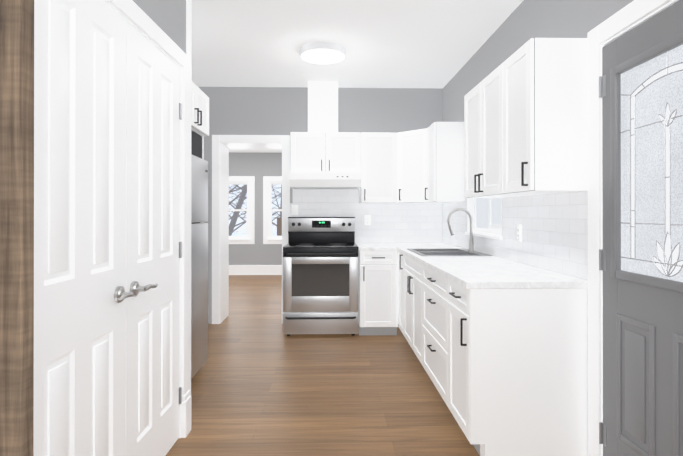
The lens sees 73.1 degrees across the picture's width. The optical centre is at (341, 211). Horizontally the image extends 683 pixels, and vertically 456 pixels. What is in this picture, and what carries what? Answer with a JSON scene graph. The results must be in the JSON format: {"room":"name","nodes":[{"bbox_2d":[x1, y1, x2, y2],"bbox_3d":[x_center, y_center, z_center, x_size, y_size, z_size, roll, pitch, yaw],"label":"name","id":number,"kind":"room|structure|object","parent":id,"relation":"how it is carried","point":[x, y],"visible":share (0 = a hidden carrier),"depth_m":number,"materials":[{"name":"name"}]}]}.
{"room":"kitchen","nodes":[
{"label":"kitchen","id":0,"kind":"room"},
{"bbox_2d":[133,0,185,53],"bbox_3d":[-0.964,-0.086,1.947,0.175,2.690,1.594,0,0,-2],"label":"wall","id":1,"kind":"structure","parent":0,"point":[168,17],"depth_m":2.43,"materials":[{"name":"grey paint"}]},
{"bbox_2d":[33,0,133,455],"bbox_3d":[-0.894,0.222,1.619,0.116,2.048,0.632,0,0,-2],"label":"closet door","id":2,"kind":"structure","parent":1,"relation":"in","point":[81,294],"depth_m":1.60,"materials":[{"name":"white wood"}]},
{"bbox_2d":[103,0,191,437],"bbox_3d":[-0.943,-0.085,1.967,0.190,2.689,1.546,0,0,-2],"label":"trim","id":3,"kind":"structure","parent":1,"relation":"attached to","point":[133,14],"depth_m":2.58,"materials":[{"name":"white wood"}]},
{"bbox_2d":[126,22,181,455],"bbox_3d":[-0.898,0.224,2.260,0.101,2.048,0.644,0,0,-2],"label":"closet door","id":4,"kind":"structure","parent":1,"relation":"in","point":[153,246],"depth_m":2.20,"materials":[{"name":"white wood"}]},
{"bbox_2d":[229,152,281,264],"bbox_3d":[-1.566,0.035,9.466,4.400,2.490,0.150,0,0,-2],"label":"wall","id":5,"kind":"structure","parent":0,"point":[258,166],"depth_m":9.38,"materials":[{"name":"grey paint"}]},
{"bbox_2d":[229,176,254,243],"bbox_3d":[-2.144,-0.035,9.400,0.750,1.380,0.150,0,0,-2],"label":"window","id":6,"kind":"structure","parent":5,"relation":"in","point":[249,182],"depth_m":9.37,"materials":[{"name":"white wood"}]},
{"bbox_2d":[229,265,281,274],"bbox_3d":[-1.564,1.180,9.376,4.100,0.200,0.024,0,0,-2],"label":"baseboard","id":7,"kind":"structure","parent":5,"relation":"attached to","point":[255,269],"depth_m":9.36,"materials":[{"name":"white wood"}]},
{"bbox_2d":[263,176,281,243],"bbox_3d":[-1.220,-0.035,9.426,0.750,1.380,0.150,0,0,-2],"label":"window","id":8,"kind":"structure","parent":5,"relation":"in","point":[268,209],"depth_m":9.38,"materials":[{"name":"white wood"}]},
{"bbox_2d":[229,149,281,152],"bbox_3d":[-1.514,-1.265,7.610,4.400,0.100,3.870,0,0,-2],"label":"ceiling","id":9,"kind":"structure","parent":0,"point":[256,150],"depth_m":9.08,"materials":[{"name":"white paint"}]},
{"bbox_2d":[199,87,442,323],"bbox_3d":[-0.447,-0.076,5.481,3.215,2.690,0.440,0,0,-2],"label":"wall","id":10,"kind":"structure","parent":0,"point":[258,110],"depth_m":5.26,"materials":[{"name":"grey paint"}]},
{"bbox_2d":[212,135,289,323],"bbox_3d":[-1.034,0.198,5.463,0.880,2.142,0.476,0,0,-2],"label":"trim","id":11,"kind":"structure","parent":10,"relation":"attached to","point":[222,145],"depth_m":5.24,"materials":[{"name":"white wood"}]},
{"bbox_2d":[289,81,360,188],"bbox_3d":[-0.174,-0.840,5.022,0.750,1.162,0.491,0,0,-2],"label":"range hood","id":12,"kind":"object","parent":10,"relation":"attached to","point":[322,106],"visible":0.92,"depth_m":5.00,"materials":[{"name":"white metal"}]},
{"bbox_2d":[290,132,396,202],"bbox_3d":[0.023,-0.479,5.095,1.154,0.760,0.340,0,0,-2],"label":"upper cabinet","id":13,"kind":"object","parent":10,"relation":"attached to","point":[371,157],"visible":0.88,"depth_m":4.96,"materials":[{"name":"white wood"}]},
{"bbox_2d":[290,189,441,242],"bbox_3d":[0.285,0.038,5.276,1.742,0.740,0.008,0,0,-2],"label":"tile backsplash","id":14,"kind":"structure","parent":10,"relation":"attached to","point":[406,222],"depth_m":5.28,"materials":[{"name":"white tile"}]},
{"bbox_2d":[292,205,297,214],"bbox_3d":[-0.530,-0.022,5.243,0.072,0.116,0.011,0,0,-2],"label":"light switch","id":15,"kind":"object","parent":14,"relation":"attached to","point":[294,209],"visible":1,"depth_m":5.24,"materials":[{"name":"white plastic"}]},
{"bbox_2d":[364,215,370,224],"bbox_3d":[0.298,0.093,5.267,0.072,0.116,0.009,0,0,-2],"label":"electrical outlet","id":16,"kind":"object","parent":14,"relation":"attached to","point":[367,219],"visible":1,"depth_m":5.26,"materials":[{"name":"white plastic"}]},
{"bbox_2d":[397,128,452,202],"bbox_3d":[0.885,-0.479,5.002,0.560,0.760,0.576,0,0,-2],"label":"upper cabinet","id":17,"kind":"object","parent":10,"relation":"attached to","point":[411,165],"visible":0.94,"depth_m":4.85,"materials":[{"name":"white wood"}]},
{"bbox_2d":[166,275,479,455],"bbox_3d":[-1.134,1.315,4.112,4.965,0.100,10.870,0,0,-2],"label":"floor","id":18,"kind":"structure","parent":0,"point":[262,384],"depth_m":3.19,"materials":[{"name":"wood"}]},
{"bbox_2d":[191,154,207,378],"bbox_3d":[-1.405,0.424,3.397,0.763,1.679,0.720,0,0,-2],"label":"fridge","id":19,"kind":"object","parent":18,"relation":"on","point":[199,266],"visible":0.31,"depth_m":3.51,"materials":[{"name":"silver metal"}]},
{"bbox_2d":[191,81,208,365],"bbox_3d":[-1.358,0.161,3.394,0.630,2.205,0.796,0,0,-2],"label":"tall cabinet","id":20,"kind":"object","parent":18,"relation":"on","point":[199,114],"visible":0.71,"depth_m":3.56,"materials":[{"name":"white wood"}]},
{"bbox_2d":[283,217,358,335],"bbox_3d":[-0.216,0.661,4.919,0.764,1.212,0.668,0,0,-2],"label":"stove","id":21,"kind":"object","parent":18,"relation":"on","point":[320,275],"visible":1,"depth_m":4.64,"materials":[{"name":"silver metal"}]},
{"bbox_2d":[358,250,397,334],"bbox_3d":[0.369,0.830,4.954,0.389,0.876,0.647,0,0,-2],"label":"base cabinet","id":22,"kind":"object","parent":18,"relation":"on","point":[377,292],"visible":0.96,"depth_m":4.67,"materials":[{"name":"white wood"}]},
{"bbox_2d":[355,243,394,250],"bbox_3d":[0.347,0.373,4.953,0.360,0.038,0.653,0,0,-2],"label":"countertop","id":23,"kind":"structure","parent":22,"relation":"on","point":[362,246],"depth_m":4.71,"materials":[{"name":"stone"}]},
{"bbox_2d":[398,252,417,331],"bbox_3d":[0.884,0.829,4.486,0.606,0.875,0.378,0,0,-2],"label":"base cabinet","id":24,"kind":"object","parent":18,"relation":"on","point":[407,266],"depth_m":4.46,"materials":[{"name":"white wood"}]},
{"bbox_2d":[403,243,454,246],"bbox_3d":[0.872,0.373,4.968,0.510,0.038,0.653,0,0,-2],"label":"countertop","id":25,"kind":"structure","parent":24,"relation":"on","point":[404,244],"depth_m":4.86,"materials":[{"name":"stone"}]},
{"bbox_2d":[402,276,417,357],"bbox_3d":[0.897,0.935,4.000,0.606,0.660,0.729,0,0,-2],"label":"base cabinet","id":26,"kind":"object","parent":18,"relation":"on","point":[409,284],"depth_m":3.93,"materials":[{"name":"white wood"}]},
{"bbox_2d":[418,263,445,402],"bbox_3d":[0.921,0.825,3.159,0.606,0.875,0.953,0,0,-2],"label":"base cabinet","id":27,"kind":"object","parent":18,"relation":"on","point":[431,285],"depth_m":3.13,"materials":[{"name":"white wood"}]},
{"bbox_2d":[446,278,587,455],"bbox_3d":[0.938,0.823,2.526,0.606,0.875,0.431,0,0,-2],"label":"base cabinet","id":28,"kind":"object","parent":18,"relation":"on","point":[506,370],"depth_m":2.31,"materials":[{"name":"white wood"}]},
{"bbox_2d":[395,243,587,288],"bbox_3d":[0.891,0.369,3.798,0.632,0.038,2.993,0,0,-2],"label":"countertop","id":29,"kind":"structure","parent":28,"relation":"on","point":[480,272],"depth_m":2.64,"materials":[{"name":"stone"}]},
{"bbox_2d":[408,248,491,255],"bbox_3d":[0.905,0.444,4.001,0.559,0.201,0.714,0,0,-2],"label":"sink","id":30,"kind":"object","parent":29,"relation":"in","point":[447,252],"visible":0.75,"depth_m":3.99,"materials":[{"name":"silver metal"}]},
{"bbox_2d":[447,208,474,250],"bbox_3d":[1.047,0.153,4.022,0.240,0.382,0.094,0,0,-2],"label":"faucet","id":31,"kind":"object","parent":29,"relation":"on","point":[471,243],"visible":1,"depth_m":4.03,"materials":[{"name":"grey metal"}]},
{"bbox_2d":[191,0,522,88],"bbox_3d":[-0.281,-1.480,2.233,3.365,0.100,6.950,0,0,-2],"label":"ceiling","id":32,"kind":"structure","parent":0,"point":[436,44],"depth_m":3.79,"materials":[{"name":"white paint"}]},
{"bbox_2d":[300,42,345,63],"bbox_3d":[-0.164,-1.395,4.062,0.400,0.059,0.400,0,0,-2],"label":"ceiling light","id":33,"kind":"object","parent":32,"relation":"attached to","point":[322,53],"visible":1,"depth_m":3.97,"materials":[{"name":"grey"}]},
{"bbox_2d":[443,0,633,201],"bbox_3d":[1.326,-0.085,2.274,0.150,2.690,6.950,0,0,-2],"label":"wall","id":34,"kind":"structure","parent":0,"point":[524,22],"depth_m":3.11,"materials":[{"name":"grey paint"}]},
{"bbox_2d":[425,122,464,201],"bbox_3d":[1.012,-0.481,4.555,0.330,0.760,0.322,0,0,-2],"label":"upper cabinet","id":35,"kind":"object","parent":34,"relation":"attached to","point":[445,161],"visible":1,"depth_m":4.40,"materials":[{"name":"white wood"}]},
{"bbox_2d":[465,198,501,239],"bbox_3d":[1.260,-0.261,3.913,0.170,0.946,0.894,0,0,-2],"label":"window","id":36,"kind":"structure","parent":34,"relation":"in","point":[486,213],"depth_m":3.99,"materials":[{"name":"white glass"}]},
{"bbox_2d":[442,191,587,280],"bbox_3d":[1.203,-0.193,3.807,0.008,1.086,2.980,0,0,-2],"label":"tile backsplash","id":37,"kind":"structure","parent":34,"relation":"attached to","point":[554,232],"depth_m":2.84,"materials":[{"name":"white tile"}]},
{"bbox_2d":[517,224,521,241],"bbox_3d":[1.212,0.142,3.152,0.009,0.116,0.072,0,0,-2],"label":"electrical outlet","id":38,"kind":"object","parent":37,"relation":"attached to","point":[519,232],"visible":1,"depth_m":3.14,"materials":[{"name":"white plastic"}]},
{"bbox_2d":[464,38,588,197],"bbox_3d":[1.060,-0.485,2.858,0.330,0.760,1.130,0,0,-2],"label":"upper cabinet","id":39,"kind":"object","parent":34,"relation":"attached to","point":[526,118],"visible":1,"depth_m":2.30,"materials":[{"name":"white wood"}]},
{"bbox_2d":[587,0,678,455],"bbox_3d":[1.330,0.179,1.803,0.168,2.160,1.020,0,0,-2],"label":"door frame","id":40,"kind":"structure","parent":34,"relation":"attached to","point":[628,17],"depth_m":2.22,"materials":[{"name":"white wood"}]},
{"bbox_2d":[599,0,682,455],"bbox_3d":[1.251,0.228,1.811,0.108,2.038,0.835,0,0,-2],"label":"exterior door","id":41,"kind":"structure","parent":34,"relation":"in","point":[641,96],"depth_m":1.93,"materials":[{"name":"grey paint"}]},
{"bbox_3d":[-0.294,-0.091,0.028,3.215,2.690,2.550,0,0,-2],"label":"wall","id":42,"kind":"structure","parent":0,"visible":0},
{"bbox_2d":[0,0,33,455],"bbox_3d":[-1.240,0.023,1.095,1.073,2.443,0.054,0,0,-2],"label":"barn door","id":43,"kind":"structure","parent":42,"relation":"in","point":[16,219],"depth_m":1.09,"materials":[{"name":"brown wood"}]},
{"label":"outside","id":44,"kind":"structure","parent":0,"visible":0},
{"bbox_2d":[231,234,275,235],"bbox_3d":[-2.745,1.874,24.799,24.000,0.100,30.080,0,0,-2],"label":"ground","id":45,"kind":"structure","parent":44,"point":[245,235],"depth_m":36.41,"materials":[{"name":"white snow"}]},
{"bbox_2d":[229,185,281,235],"bbox_3d":[-2.758,-2.691,15.823,10.459,9.032,8.453,0,0,-2],"label":"trees","id":46,"kind":"object","parent":45,"relation":"on","point":[238,206],"depth_m":12.38,"materials":[{"name":"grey plant"}]},
{"bbox_2d":[277,217,281,235],"bbox_3d":[0.033,0.976,14.965,4.244,1.639,0.060,0,0,-2],"label":"fence","id":47,"kind":"object","parent":45,"relation":"on","point":[279,225],"depth_m":14.88,"materials":[{"name":"brown wood"}]}
]}

